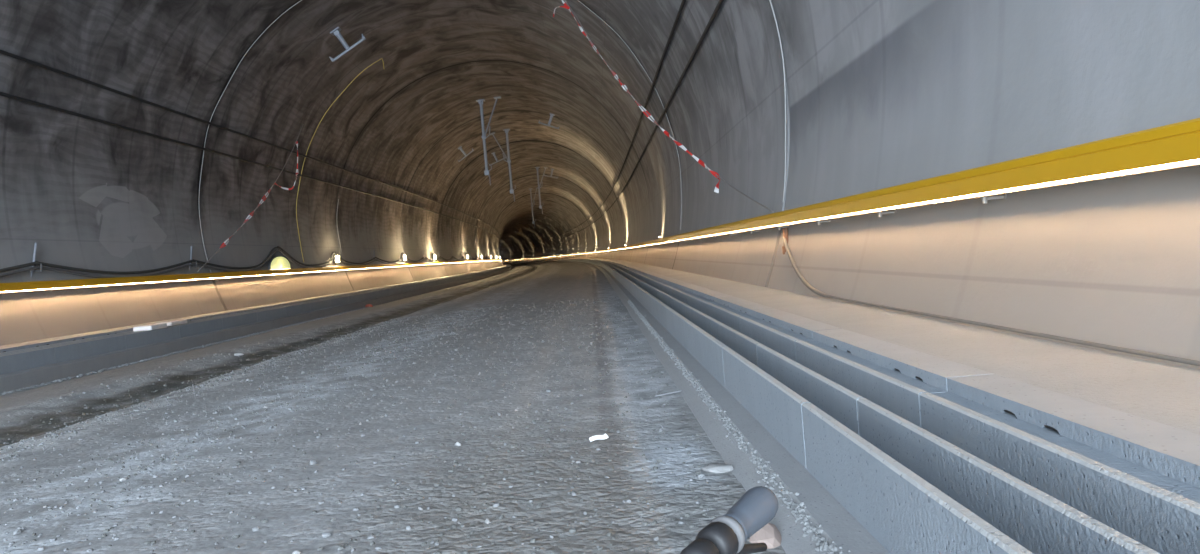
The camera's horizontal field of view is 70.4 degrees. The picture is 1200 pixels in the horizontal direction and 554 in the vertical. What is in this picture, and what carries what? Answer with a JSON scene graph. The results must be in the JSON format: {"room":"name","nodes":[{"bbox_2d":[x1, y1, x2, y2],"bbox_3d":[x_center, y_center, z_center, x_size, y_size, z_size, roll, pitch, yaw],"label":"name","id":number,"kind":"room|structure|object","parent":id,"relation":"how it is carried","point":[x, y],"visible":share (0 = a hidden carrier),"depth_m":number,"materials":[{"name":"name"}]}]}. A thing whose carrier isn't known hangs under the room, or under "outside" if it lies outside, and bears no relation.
{"room":"underground passage","nodes":[
{"label":"underground passage","id":0,"kind":"room"},
{"bbox_2d":[0,0,503,345],"bbox_3d":[-32.425,-3.941,160.403,42.477,6.721,353.571,-5,2,0],"label":"wall","id":1,"kind":"structure","parent":0,"point":[90,194],"depth_m":20.84,"materials":[{"name":"concrete"}]},
{"bbox_2d":[31,243,41,278],"bbox_3d":[-10.530,-0.222,15.884,0.194,0.856,0.371,-5,2,0],"label":"hook","id":2,"kind":"object","parent":1,"relation":"attached to","point":[35,244],"visible":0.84,"depth_m":15.91,"materials":[{"name":"metal"}]},
{"bbox_2d":[0,246,492,273],"bbox_3d":[-12.050,-1.423,59.135,2.282,0.740,99.060,-5,2,0],"label":"cable","id":3,"kind":"object","parent":2,"relation":"hanging from","point":[274,248],"visible":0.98,"depth_m":21.31,"materials":[{"name":"black rubber"}]},
{"bbox_2d":[0,277,125,292],"bbox_3d":[-10.408,0.185,15.852,0.192,0.215,5.392,-5,2,0],"label":"handrail","id":4,"kind":"object","parent":1,"relation":"attached to","point":[95,282],"visible":1,"depth_m":16.23,"materials":[{"name":"metal"}]},
{"bbox_2d":[125,272,230,284],"bbox_3d":[-10.465,0.040,21.249,0.192,0.215,5.392,-5,2,0],"label":"handrail","id":5,"kind":"object","parent":1,"relation":"attached to","point":[217,275],"visible":1,"depth_m":20.75,"materials":[{"name":"metal"}]},
{"bbox_2d":[189,246,196,269],"bbox_3d":[-10.596,-0.391,22.132,0.194,0.856,0.371,-5,2,0],"label":"hook","id":6,"kind":"object","parent":1,"relation":"attached to","point":[191,246],"visible":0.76,"depth_m":22.14,"materials":[{"name":"metal"}]},
{"bbox_2d":[0,249,491,277],"bbox_3d":[-12.024,-1.319,59.138,2.273,0.747,99.059,-5,2,0],"label":"cable","id":7,"kind":"object","parent":1,"relation":"attached to","point":[274,251],"visible":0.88,"depth_m":21.45,"materials":[{"name":"black rubber"}]},
{"bbox_2d":[0,92,499,239],"bbox_3d":[-15.187,-4.725,81.487,7.791,0.080,175.483,-5,2,0],"label":"cable","id":8,"kind":"object","parent":1,"relation":"attached to","point":[1,93],"visible":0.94,"depth_m":20.92,"materials":[{"name":"black rubber"}]},
{"bbox_2d":[0,50,500,239],"bbox_3d":[-15.004,-5.407,81.485,7.793,0.080,175.511,-5,2,0],"label":"cable","id":9,"kind":"object","parent":1,"relation":"attached to","point":[1,51],"visible":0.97,"depth_m":20.65,"materials":[{"name":"black rubber"}]},
{"bbox_2d":[198,125,302,270],"bbox_3d":[-10.220,-2.734,25.811,0.370,4.900,7.255,-5,2,6],"label":"wire","id":10,"kind":"object","parent":1,"relation":"attached to","point":[302,125],"visible":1,"depth_m":25.45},
{"bbox_2d":[220,141,298,247],"bbox_3d":[-9.870,-2.689,25.781,0.839,3.568,5.342,-5,2,6],"label":"barrier tape","id":11,"kind":"object","parent":10,"relation":"hanging from","point":[297,172],"visible":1,"depth_m":25.56,"materials":[{"name":"red plastic"}]},
{"bbox_2d":[230,269,296,277],"bbox_3d":[-10.522,-0.107,26.647,0.192,0.215,5.392,-5,2,0],"label":"handrail","id":12,"kind":"object","parent":1,"relation":"attached to","point":[242,274],"visible":1,"depth_m":26.24,"materials":[{"name":"metal"}]},
{"bbox_2d":[268,256,290,269],"bbox_3d":[-10.659,-0.460,28.287,0.080,0.475,1.900,-5,2,0],"label":"lit sign","id":13,"kind":"object","parent":1,"relation":"attached to","point":[277,262],"visible":0.79,"depth_m":28.13,"materials":[{"name":"yellow plastic"}]},
{"bbox_2d":[297,266,342,273],"bbox_3d":[-10.579,-0.253,32.045,0.192,0.215,5.392,-5,2,0],"label":"handrail","id":14,"kind":"object","parent":1,"relation":"attached to","point":[338,268],"visible":1,"depth_m":31.78,"materials":[{"name":"metal"}]},
{"bbox_2d":[333,255,339,264],"bbox_3d":[-10.695,-0.698,34.483,0.167,0.380,0.400,-5,2,0],"label":"lamp","id":15,"kind":"object","parent":1,"relation":"attached to","point":[336,260],"visible":1,"depth_m":34.32,"materials":[{"name":"white"}]},
{"bbox_2d":[296,58,383,261],"bbox_3d":[-9.349,-4.216,30.800,3.657,7.125,0.108,-5,2,0],"label":"hose","id":16,"kind":"object","parent":1,"relation":"attached to","point":[381,58],"visible":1,"depth_m":30.77,"materials":[{"name":"plastic"}]},
{"bbox_2d":[337,199,343,261],"bbox_3d":[-10.945,-1.905,35.748,0.181,2.739,0.103,-5,2,0],"label":"hose","id":17,"kind":"object","parent":1,"relation":"attached to","point":[338,199],"visible":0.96,"depth_m":35.75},
{"bbox_2d":[342,265,375,270],"bbox_3d":[-10.636,-0.399,37.440,0.192,0.215,5.392,-5,2,0],"label":"handrail","id":18,"kind":"object","parent":1,"relation":"attached to","point":[359,267],"visible":1,"depth_m":37.21,"materials":[{"name":"metal"}]},
{"bbox_2d":[376,263,400,268],"bbox_3d":[-10.700,-0.543,42.788,0.192,0.215,5.392,-5,2,-1],"label":"handrail","id":19,"kind":"object","parent":1,"relation":"attached to","point":[378,266],"visible":0.98,"depth_m":42.43,"materials":[{"name":"metal"}]},
{"bbox_2d":[401,262,419,266],"bbox_3d":[-10.784,-0.685,48.135,0.193,0.215,5.392,-5,2,-1],"label":"handrail","id":20,"kind":"object","parent":1,"relation":"attached to","point":[402,264],"visible":0.99,"depth_m":47.68,"materials":[{"name":"metal"}]},
{"bbox_2d":[420,262,435,265],"bbox_3d":[-10.894,-0.825,53.481,0.192,0.215,5.392,-5,2,-1],"label":"handrail","id":21,"kind":"object","parent":1,"relation":"attached to","point":[421,263],"visible":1,"depth_m":52.90,"materials":[{"name":"metal"}]},
{"bbox_2d":[435,261,447,264],"bbox_3d":[-11.030,-0.963,58.827,0.193,0.215,5.392,-5,2,-1],"label":"handrail","id":22,"kind":"object","parent":1,"relation":"attached to","point":[440,262],"visible":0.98,"depth_m":59.03,"materials":[{"name":"metal"}]},
{"bbox_2d":[0,265,505,352],"bbox_3d":[-31.495,-0.910,158.582,41.067,0.332,349.747,-5,2,0],"label":"walkway","id":23,"kind":"object","parent":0,"point":[131,326],"visible":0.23,"depth_m":19.62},
{"bbox_2d":[60,0,637,246],"bbox_3d":[-26.850,-9.283,161.815,52.360,2.972,356.563,-5,2,0],"label":"ceiling","id":24,"kind":"structure","parent":0,"point":[440,57],"depth_m":31.78,"materials":[{"name":"concrete"}]},
{"bbox_2d":[329,27,365,61],"bbox_3d":[-7.809,-7.191,26.234,1.176,1.029,0.285,-5,2,0],"label":"bracket","id":25,"kind":"object","parent":24,"relation":"attached to","point":[336,31],"visible":1,"depth_m":26.19,"materials":[{"name":"metal"}]},
{"bbox_2d":[199,0,681,262],"bbox_3d":[-4.551,-4.714,23.134,13.166,7.966,0.100,-5,2,0],"label":"hose","id":26,"kind":"object","parent":24,"relation":"attached to","point":[301,0],"visible":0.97,"depth_m":23.13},
{"bbox_2d":[458,146,473,161],"bbox_3d":[-8.438,-7.745,53.329,1.089,0.987,0.270,-5,2,0],"label":"bracket","id":27,"kind":"object","parent":24,"relation":"attached to","point":[460,148],"visible":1,"depth_m":53.29,"materials":[{"name":"metal"}]},
{"bbox_2d":[476,96,500,184],"bbox_3d":[-5.533,-6.971,43.654,1.280,4.484,0.400,-5,2,0],"label":"post","id":28,"kind":"object","parent":24,"relation":"hanging from","point":[480,101],"visible":1,"depth_m":43.58,"materials":[{"name":"metal"}]},
{"bbox_2d":[488,152,505,165],"bbox_3d":[-7.547,-8.682,62.181,1.308,1.016,0.300,-5,2,0],"label":"bracket","id":29,"kind":"object","parent":24,"relation":"attached to","point":[493,153],"visible":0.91,"depth_m":62.14,"materials":[{"name":"metal"}]},
{"bbox_2d":[490,129,515,201],"bbox_3d":[-6.203,-7.091,54.403,1.384,4.636,0.400,-5,2,0],"label":"post","id":30,"kind":"object","parent":24,"relation":"hanging from","point":[508,161],"visible":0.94,"depth_m":54.34,"materials":[{"name":"metal"}]},
{"bbox_2d":[530,188,536,226],"bbox_3d":[-7.724,-8.252,101.435,1.210,4.783,0.400,-5,2,0],"label":"post","id":31,"kind":"object","parent":24,"relation":"hanging from","point":[532,205],"visible":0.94,"depth_m":101.38,"materials":[{"name":"metal"}]},
{"bbox_2d":[535,167,546,213],"bbox_3d":[-5.256,-8.011,78.625,1.211,4.361,0.400,-5,2,0],"label":"post","id":32,"kind":"object","parent":24,"relation":"hanging from","point":[537,168],"visible":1,"depth_m":78.55,"materials":[{"name":"metal"}]},
{"bbox_2d":[538,113,559,128],"bbox_3d":[-2.848,-8.647,47.346,1.169,0.926,0.270,-5,2,0],"label":"bracket","id":33,"kind":"object","parent":24,"relation":"attached to","point":[551,115],"visible":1,"depth_m":47.31,"materials":[{"name":"metal"}]},
{"bbox_2d":[544,169,557,178],"bbox_3d":[-4.559,-9.606,79.138,1.330,0.968,0.300,-5,2,0],"label":"bracket","id":34,"kind":"object","parent":24,"relation":"attached to","point":[551,169],"visible":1,"depth_m":79.09,"materials":[{"name":"metal"}]},
{"bbox_2d":[563,0,774,212],"bbox_3d":[0.069,-4.627,16.315,0.514,7.661,11.984,-5,2,-20],"label":"wire","id":35,"kind":"object","parent":24,"relation":"hanging from","point":[563,0],"visible":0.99,"depth_m":15.19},
{"bbox_2d":[553,0,719,192],"bbox_3d":[0.271,-3.863,16.004,0.400,5.250,6.926,-5,2,-21],"label":"barrier tape","id":36,"kind":"object","parent":35,"relation":"attached to","point":[679,144],"visible":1,"depth_m":14.59,"materials":[{"name":"red plastic"}]},
{"bbox_2d":[0,262,785,553],"bbox_3d":[-26.638,-1.153,162.432,52.003,0.322,357.353,-5,2,0],"label":"floor","id":37,"kind":"structure","parent":0,"point":[537,284],"depth_m":5.16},
{"bbox_2d":[13,529,21,534],"bbox_3d":[-2.546,1.115,3.718,0.027,0.025,0.038,-4,2,20],"label":"loose stone","id":38,"kind":"object","parent":37,"relation":"on","point":[17,531],"visible":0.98,"depth_m":3.71,"materials":[{"name":"grey stone"}]},
{"bbox_2d":[0,306,369,394],"bbox_3d":[-8.325,1.396,19.961,0.555,0.094,22.001,-5,2,0],"label":"rubble line","id":39,"kind":"object","parent":37,"relation":"on","point":[249,335],"visible":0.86,"depth_m":15.64,"materials":[{"name":"gravel"}]},
{"bbox_2d":[0,266,511,393],"bbox_3d":[-31.003,-0.588,158.722,41.997,0.420,349.997,-5,2,0],"label":"curb","id":40,"kind":"object","parent":37,"relation":"on","point":[9,382],"visible":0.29,"depth_m":16.91,"materials":[{"name":"concrete"}]},
{"bbox_2d":[0,347,55,374],"bbox_3d":[-9.102,1.286,12.574,0.778,0.319,2.048,-5,2,0],"label":"trough","id":41,"kind":"object","parent":40,"relation":"on","point":[18,360],"depth_m":13.00,"materials":[{"name":"concrete"}]},
{"bbox_2d":[7,335,125,362],"bbox_3d":[-9.123,1.230,14.633,0.778,0.319,2.048,-5,2,0],"label":"trough","id":42,"kind":"object","parent":40,"relation":"on","point":[76,349],"depth_m":14.52,"materials":[{"name":"concrete"}]},
{"bbox_2d":[88,325,179,348],"bbox_3d":[-9.145,1.174,16.692,0.778,0.319,2.048,-5,2,0],"label":"trough","id":43,"kind":"object","parent":40,"relation":"on","point":[133,339],"depth_m":16.49,"materials":[{"name":"concrete"}]},
{"bbox_2d":[133,323,166,331],"bbox_3d":[-8.908,0.995,16.840,0.360,0.090,0.620,-5,2,0],"label":"board","id":44,"kind":"object","parent":43,"relation":"on","point":[162,325],"visible":1,"depth_m":16.57,"materials":[{"name":"white wood"}]},
{"bbox_2d":[168,318,222,337],"bbox_3d":[-9.167,1.119,18.751,0.778,0.319,2.048,-5,2,0],"label":"trough","id":45,"kind":"object","parent":40,"relation":"on","point":[191,328],"depth_m":18.76,"materials":[{"name":"concrete"}]},
{"bbox_2d":[155,320,186,325],"bbox_3d":[-9.099,0.983,18.038,0.360,0.080,0.700,-5,2,0],"label":"board","id":46,"kind":"object","parent":45,"relation":"on","point":[176,322],"visible":0.78,"depth_m":17.90,"materials":[{"name":"white wood"}]},
{"bbox_2d":[194,312,257,328],"bbox_3d":[-9.189,1.063,20.810,0.778,0.319,2.048,-5,2,0],"label":"trough","id":47,"kind":"object","parent":40,"relation":"on","point":[232,320],"depth_m":20.72,"materials":[{"name":"concrete"}]},
{"bbox_2d":[232,307,285,321],"bbox_3d":[-9.211,1.007,22.869,0.778,0.319,2.048,-5,2,0],"label":"trough","id":48,"kind":"object","parent":40,"relation":"on","point":[273,313],"depth_m":22.78,"materials":[{"name":"concrete"}]},
{"bbox_2d":[263,303,309,315],"bbox_3d":[-9.232,0.951,24.929,0.778,0.319,2.048,-5,2,0],"label":"trough","id":49,"kind":"object","parent":40,"relation":"on","point":[292,309],"depth_m":24.86,"materials":[{"name":"concrete"}]},
{"bbox_2d":[288,299,330,310],"bbox_3d":[-9.254,0.896,26.988,0.778,0.319,2.048,-5,2,0],"label":"trough","id":50,"kind":"object","parent":40,"relation":"on","point":[320,304],"depth_m":26.93,"materials":[{"name":"concrete"}]},
{"bbox_2d":[312,296,348,306],"bbox_3d":[-9.276,0.840,29.047,0.778,0.319,2.048,-5,2,0],"label":"trough","id":51,"kind":"object","parent":40,"relation":"on","point":[337,301],"depth_m":29.02,"materials":[{"name":"concrete"}]},
{"bbox_2d":[332,293,363,302],"bbox_3d":[-9.298,0.784,31.106,0.778,0.319,2.048,-5,2,0],"label":"trough","id":52,"kind":"object","parent":40,"relation":"on","point":[353,298],"depth_m":31.08,"materials":[{"name":"concrete"}]},
{"bbox_2d":[351,291,377,299],"bbox_3d":[-9.287,0.751,33.166,0.716,0.269,2.048,-5,2,0],"label":"trough","id":53,"kind":"object","parent":40,"relation":"on","point":[367,295],"visible":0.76,"depth_m":33.11,"materials":[{"name":"concrete"}]},
{"bbox_2d":[367,289,389,296],"bbox_3d":[-9.309,0.695,35.225,0.716,0.269,2.048,-5,2,0],"label":"trough","id":54,"kind":"object","parent":40,"relation":"on","point":[386,292],"visible":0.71,"depth_m":35.16,"materials":[{"name":"concrete"}]},
{"bbox_2d":[379,287,400,294],"bbox_3d":[-9.330,0.639,37.284,0.716,0.269,2.048,-5,2,0],"label":"trough","id":55,"kind":"object","parent":40,"relation":"on","point":[394,290],"visible":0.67,"depth_m":37.27,"materials":[{"name":"concrete"}]},
{"bbox_2d":[391,285,410,292],"bbox_3d":[-9.352,0.584,39.340,0.716,0.269,2.048,-5,2,0],"label":"trough","id":56,"kind":"object","parent":40,"relation":"on","point":[403,288],"visible":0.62,"depth_m":39.31,"materials":[{"name":"concrete"}]},
{"bbox_2d":[403,284,418,290],"bbox_3d":[-9.375,0.529,41.383,0.716,0.269,2.048,-5,2,-1],"label":"trough","id":57,"kind":"object","parent":40,"relation":"on","point":[413,286],"visible":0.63,"depth_m":41.31,"materials":[{"name":"concrete"}]},
{"bbox_2d":[409,283,426,288],"bbox_3d":[-9.401,0.474,43.425,0.716,0.269,2.048,-5,2,-1],"label":"trough","id":58,"kind":"object","parent":40,"relation":"on","point":[421,285],"visible":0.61,"depth_m":43.41,"materials":[{"name":"concrete"}]},
{"bbox_2d":[421,281,433,286],"bbox_3d":[-9.431,0.419,45.467,0.716,0.269,2.048,-5,2,-1],"label":"trough","id":59,"kind":"object","parent":40,"relation":"on","point":[429,284],"visible":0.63,"depth_m":45.52,"materials":[{"name":"concrete"}]},
{"bbox_2d":[427,280,439,285],"bbox_3d":[-9.465,0.365,47.514,0.716,0.269,2.050,-5,2,-1],"label":"trough","id":60,"kind":"object","parent":40,"relation":"on","point":[437,282],"visible":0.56,"depth_m":47.38,"materials":[{"name":"concrete"}]},
{"bbox_2d":[433,279,445,284],"bbox_3d":[-9.503,0.311,49.556,0.716,0.269,2.050,-5,2,-1],"label":"trough","id":61,"kind":"object","parent":40,"relation":"on","point":[443,281],"visible":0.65,"depth_m":49.42,"materials":[{"name":"concrete"}]},
{"bbox_2d":[310,460,316,464],"bbox_3d":[-1.538,0.997,4.559,0.033,0.030,0.041,-4,2,33],"label":"loose stone","id":62,"kind":"object","parent":37,"relation":"on","point":[312,462],"visible":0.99,"depth_m":4.55,"materials":[{"name":"grey stone"}]},
{"bbox_2d":[322,532,331,537],"bbox_3d":[-1.053,0.996,3.276,0.037,0.021,0.028,-5,2,-22],"label":"loose stone","id":63,"kind":"object","parent":37,"relation":"on","point":[324,535],"visible":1,"depth_m":3.27,"materials":[{"name":"white stone"}]},
{"bbox_2d":[0,297,771,553],"bbox_3d":[-2.874,1.044,10.788,6.790,0.256,17.020,-5,2,0],"label":"gravel","id":64,"kind":"object","parent":37,"relation":"on","point":[510,528],"visible":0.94,"depth_m":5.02,"materials":[{"name":"gravel"}]},
{"bbox_2d":[702,464,733,472],"bbox_3d":[0.518,0.848,3.747,0.146,0.040,0.086,-4,2,37],"label":"chunk","id":65,"kind":"object","parent":64,"relation":"on","point":[713,468],"visible":0.98,"depth_m":3.72,"materials":[{"name":"stone"}]},
{"bbox_2d":[749,523,781,548],"bbox_3d":[0.556,0.861,2.809,0.103,0.110,0.163,-4,2,20],"label":"chunk","id":66,"kind":"object","parent":64,"relation":"on","point":[769,534],"visible":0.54,"depth_m":2.76,"materials":[{"name":"white stone"}]},
{"bbox_2d":[589,433,607,441],"bbox_3d":[-0.007,0.857,4.544,0.112,0.034,0.018,-5,2,-20],"label":"paper scrap","id":67,"kind":"object","parent":37,"relation":"on","point":[596,437],"visible":1,"depth_m":4.54,"materials":[{"name":"white paper"}]},
{"bbox_2d":[655,390,681,396],"bbox_3d":[0.460,0.785,5.729,0.200,0.020,0.012,-5,2,-21],"label":"wooden stick","id":68,"kind":"object","parent":37,"relation":"on","point":[679,390],"visible":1,"depth_m":5.72,"materials":[{"name":"wood"}]},
{"bbox_2d":[510,261,889,553],"bbox_3d":[-20.487,-1.664,160.256,42.396,0.320,352.901,-5,2,0],"label":"footing","id":69,"kind":"object","parent":37,"relation":"on","point":[839,526],"visible":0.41,"depth_m":3.71,"materials":[{"name":"concrete"}]},
{"bbox_2d":[612,268,627,276],"bbox_3d":[0.853,-0.203,33.248,0.716,0.269,2.048,-5,2,0],"label":"trough","id":70,"kind":"object","parent":69,"relation":"on","point":[617,268],"visible":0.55,"depth_m":33.21,"materials":[{"name":"concrete"}]},
{"bbox_2d":[613,268,630,277],"bbox_3d":[0.875,-0.147,31.188,0.716,0.269,2.048,-5,2,0],"label":"trough","id":71,"kind":"object","parent":69,"relation":"on","point":[628,268],"visible":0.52,"depth_m":30.84,"materials":[{"name":"concrete"}]},
{"bbox_2d":[615,270,633,279],"bbox_3d":[0.896,-0.092,29.129,0.716,0.269,2.048,-5,2,0],"label":"trough","id":72,"kind":"object","parent":69,"relation":"on","point":[629,271],"visible":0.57,"depth_m":28.89,"materials":[{"name":"concrete"}]},
{"bbox_2d":[616,271,635,281],"bbox_3d":[0.918,-0.036,27.070,0.716,0.269,2.048,-5,2,0],"label":"trough","id":73,"kind":"object","parent":69,"relation":"on","point":[632,272],"visible":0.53,"depth_m":26.91,"materials":[{"name":"concrete"}]},
{"bbox_2d":[618,272,640,283],"bbox_3d":[0.940,0.020,25.011,0.716,0.269,2.048,-5,2,0],"label":"trough","id":74,"kind":"object","parent":69,"relation":"on","point":[635,273],"visible":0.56,"depth_m":24.93,"materials":[{"name":"concrete"}]},
{"bbox_2d":[621,274,643,286],"bbox_3d":[0.962,0.075,22.952,0.716,0.269,2.048,-5,2,0],"label":"trough","id":75,"kind":"object","parent":69,"relation":"on","point":[638,275],"visible":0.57,"depth_m":22.89,"materials":[{"name":"concrete"}]},
{"bbox_2d":[624,273,658,290],"bbox_3d":[1.012,0.104,20.892,0.778,0.319,2.048,-5,2,0],"label":"trough","id":76,"kind":"object","parent":69,"relation":"on","point":[644,278],"depth_m":20.81,"materials":[{"name":"concrete"}]},
{"bbox_2d":[627,274,666,294],"bbox_3d":[1.034,0.159,18.833,0.778,0.319,2.048,-5,2,0],"label":"trough","id":77,"kind":"object","parent":69,"relation":"on","point":[649,280],"depth_m":18.70,"materials":[{"name":"concrete"}]},
{"bbox_2d":[631,277,676,299],"bbox_3d":[1.056,0.215,16.774,0.778,0.319,2.048,-5,2,0],"label":"trough","id":78,"kind":"object","parent":69,"relation":"on","point":[657,283],"depth_m":16.65,"materials":[{"name":"concrete"}]},
{"bbox_2d":[636,280,689,306],"bbox_3d":[1.078,0.271,14.715,0.778,0.319,2.048,-5,2,0],"label":"trough","id":79,"kind":"object","parent":69,"relation":"on","point":[666,288],"depth_m":14.60,"materials":[{"name":"concrete"}]},
{"bbox_2d":[643,284,706,316],"bbox_3d":[1.099,0.327,12.656,0.778,0.319,2.048,-5,2,0],"label":"trough","id":80,"kind":"object","parent":69,"relation":"on","point":[679,294],"depth_m":12.51,"materials":[{"name":"concrete"}]},
{"bbox_2d":[652,289,732,329],"bbox_3d":[1.121,0.382,10.597,0.778,0.319,2.048,-5,2,0],"label":"trough","id":81,"kind":"object","parent":69,"relation":"on","point":[699,303],"depth_m":10.44,"materials":[{"name":"concrete"}]},
{"bbox_2d":[665,296,770,350],"bbox_3d":[1.143,0.438,8.538,0.778,0.319,2.048,-5,2,0],"label":"trough","id":82,"kind":"object","parent":69,"relation":"on","point":[676,323],"depth_m":8.34,"materials":[{"name":"concrete"}]},
{"bbox_2d":[628,300,850,553],"bbox_3d":[0.617,0.640,9.206,0.098,0.067,13.973,-5,2,0],"label":"rubble line","id":83,"kind":"object","parent":69,"relation":"on","point":[802,517],"visible":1,"depth_m":3.53,"materials":[{"name":"gravel"}]},
{"bbox_2d":[686,308,841,387],"bbox_3d":[1.165,0.494,6.479,0.778,0.319,2.048,-5,2,0],"label":"trough","id":84,"kind":"object","parent":69,"relation":"on","point":[705,348],"depth_m":6.23,"materials":[{"name":"concrete"}]},
{"bbox_2d":[722,329,992,468],"bbox_3d":[1.187,0.549,4.419,0.778,0.319,2.048,-5,2,0],"label":"trough","id":85,"kind":"object","parent":69,"relation":"on","point":[774,392],"depth_m":4.06,"materials":[{"name":"concrete"}]},
{"bbox_2d":[802,374,1199,553],"bbox_3d":[1.208,0.605,2.360,0.778,0.319,2.048,-5,2,0],"label":"trough","id":86,"kind":"object","parent":69,"relation":"on","point":[975,478],"depth_m":2.36,"materials":[{"name":"concrete"}]},
{"bbox_2d":[697,473,704,477],"bbox_3d":[0.435,0.855,3.653,0.034,0.024,0.034,-5,2,0],"label":"loose stone","id":87,"kind":"object","parent":37,"relation":"on","point":[701,475],"visible":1,"depth_m":3.64,"materials":[{"name":"grey stone"}]},
{"bbox_2d":[680,486,777,553],"bbox_3d":[-0.091,0.633,0.556,0.405,0.702,1.067,-4,2,15],"label":"pipe","id":88,"kind":"object","parent":37,"relation":"on","point":[728,533],"visible":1,"depth_m":0.92,"materials":[{"name":"plastic"}]},
{"bbox_2d":[499,0,1199,369],"bbox_3d":[-20.634,-5.032,162.148,42.941,6.618,356.868,-5,2,0],"label":"wall","id":89,"kind":"structure","parent":0,"point":[880,94],"depth_m":6.23,"materials":[{"name":"concrete"}]},
{"bbox_2d":[560,0,685,234],"bbox_3d":[-3.087,-6.461,82.296,7.878,0.080,176.938,-5,2,0],"label":"cable","id":90,"kind":"object","parent":89,"relation":"attached to","point":[683,1],"visible":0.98,"depth_m":21.46,"materials":[{"name":"black rubber"}]},
{"bbox_2d":[638,242,645,246],"bbox_3d":[1.922,-1.416,37.548,0.192,0.215,5.392,-5,2,0],"label":"handrail","id":91,"kind":"object","parent":89,"relation":"attached to","point":[642,243],"visible":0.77,"depth_m":37.36,"materials":[{"name":"metal"}]},
{"bbox_2d":[563,0,723,237],"bbox_3d":[-2.769,-5.769,82.334,7.879,0.080,176.969,-5,2,0],"label":"cable","id":92,"kind":"object","parent":89,"relation":"attached to","point":[720,2],"visible":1,"depth_m":18.38,"materials":[{"name":"black rubber"}]},
{"bbox_2d":[645,240,658,246],"bbox_3d":[1.979,-1.270,32.150,0.192,0.215,5.392,-5,2,0],"label":"handrail","id":93,"kind":"object","parent":89,"relation":"attached to","point":[652,242],"visible":0.88,"depth_m":31.79,"materials":[{"name":"metal"}]},
{"bbox_2d":[655,236,673,244],"bbox_3d":[2.036,-1.124,26.752,0.192,0.215,5.392,-5,2,0],"label":"handrail","id":94,"kind":"object","parent":89,"relation":"attached to","point":[666,240],"visible":0.87,"depth_m":26.42,"materials":[{"name":"metal"}]},
{"bbox_2d":[669,231,696,242],"bbox_3d":[2.093,-0.978,21.355,0.192,0.215,5.392,-5,2,0],"label":"handrail","id":95,"kind":"object","parent":89,"relation":"attached to","point":[687,236],"visible":0.95,"depth_m":20.88,"materials":[{"name":"metal"}]},
{"bbox_2d":[692,222,737,239],"bbox_3d":[2.151,-0.832,15.957,0.192,0.215,5.392,-5,2,0],"label":"handrail","id":96,"kind":"object","parent":89,"relation":"attached to","point":[728,228],"visible":0.96,"depth_m":15.30,"materials":[{"name":"metal"}]},
{"bbox_2d":[769,0,785,201],"bbox_3d":[-2.782,-4.512,10.653,9.881,7.962,0.098,-5,2,0],"label":"hose","id":97,"kind":"object","parent":89,"relation":"attached to","point":[769,0],"visible":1,"depth_m":10.76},
{"bbox_2d":[733,200,834,232],"bbox_3d":[2.208,-0.686,10.559,0.192,0.215,5.392,-5,2,0],"label":"handrail","id":98,"kind":"object","parent":89,"relation":"attached to","point":[817,212],"visible":1,"depth_m":9.57,"materials":[{"name":"metal"}]},
{"bbox_2d":[782,228,787,253],"bbox_3d":[2.235,-0.435,10.266,0.070,0.322,0.092,-5,2,0],"label":"clamp","id":99,"kind":"object","parent":89,"relation":"attached to","point":[785,230],"visible":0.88,"depth_m":10.23,"materials":[{"name":"metal"}]},
{"bbox_2d":[780,228,1199,365],"bbox_3d":[2.138,-0.086,4.778,0.227,0.728,11.610,-5,2,1],"label":"hose","id":100,"kind":"object","parent":99,"relation":"hanging from","point":[1104,346],"visible":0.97,"depth_m":4.42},
{"bbox_2d":[831,118,1199,217],"bbox_3d":[2.265,-0.540,5.162,0.192,0.215,5.392,-5,2,0],"label":"handrail","id":101,"kind":"object","parent":89,"relation":"attached to","point":[1176,145],"visible":1,"depth_m":4.11,"materials":[{"name":"metal"}]},
{"bbox_2d":[502,259,1199,434],"bbox_3d":[-19.995,-2.023,160.258,41.454,0.332,352.914,-5,2,0],"label":"walkway","id":102,"kind":"object","parent":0,"point":[1164,393],"visible":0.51,"depth_m":3.75,"materials":[{"name":"grey concrete"}]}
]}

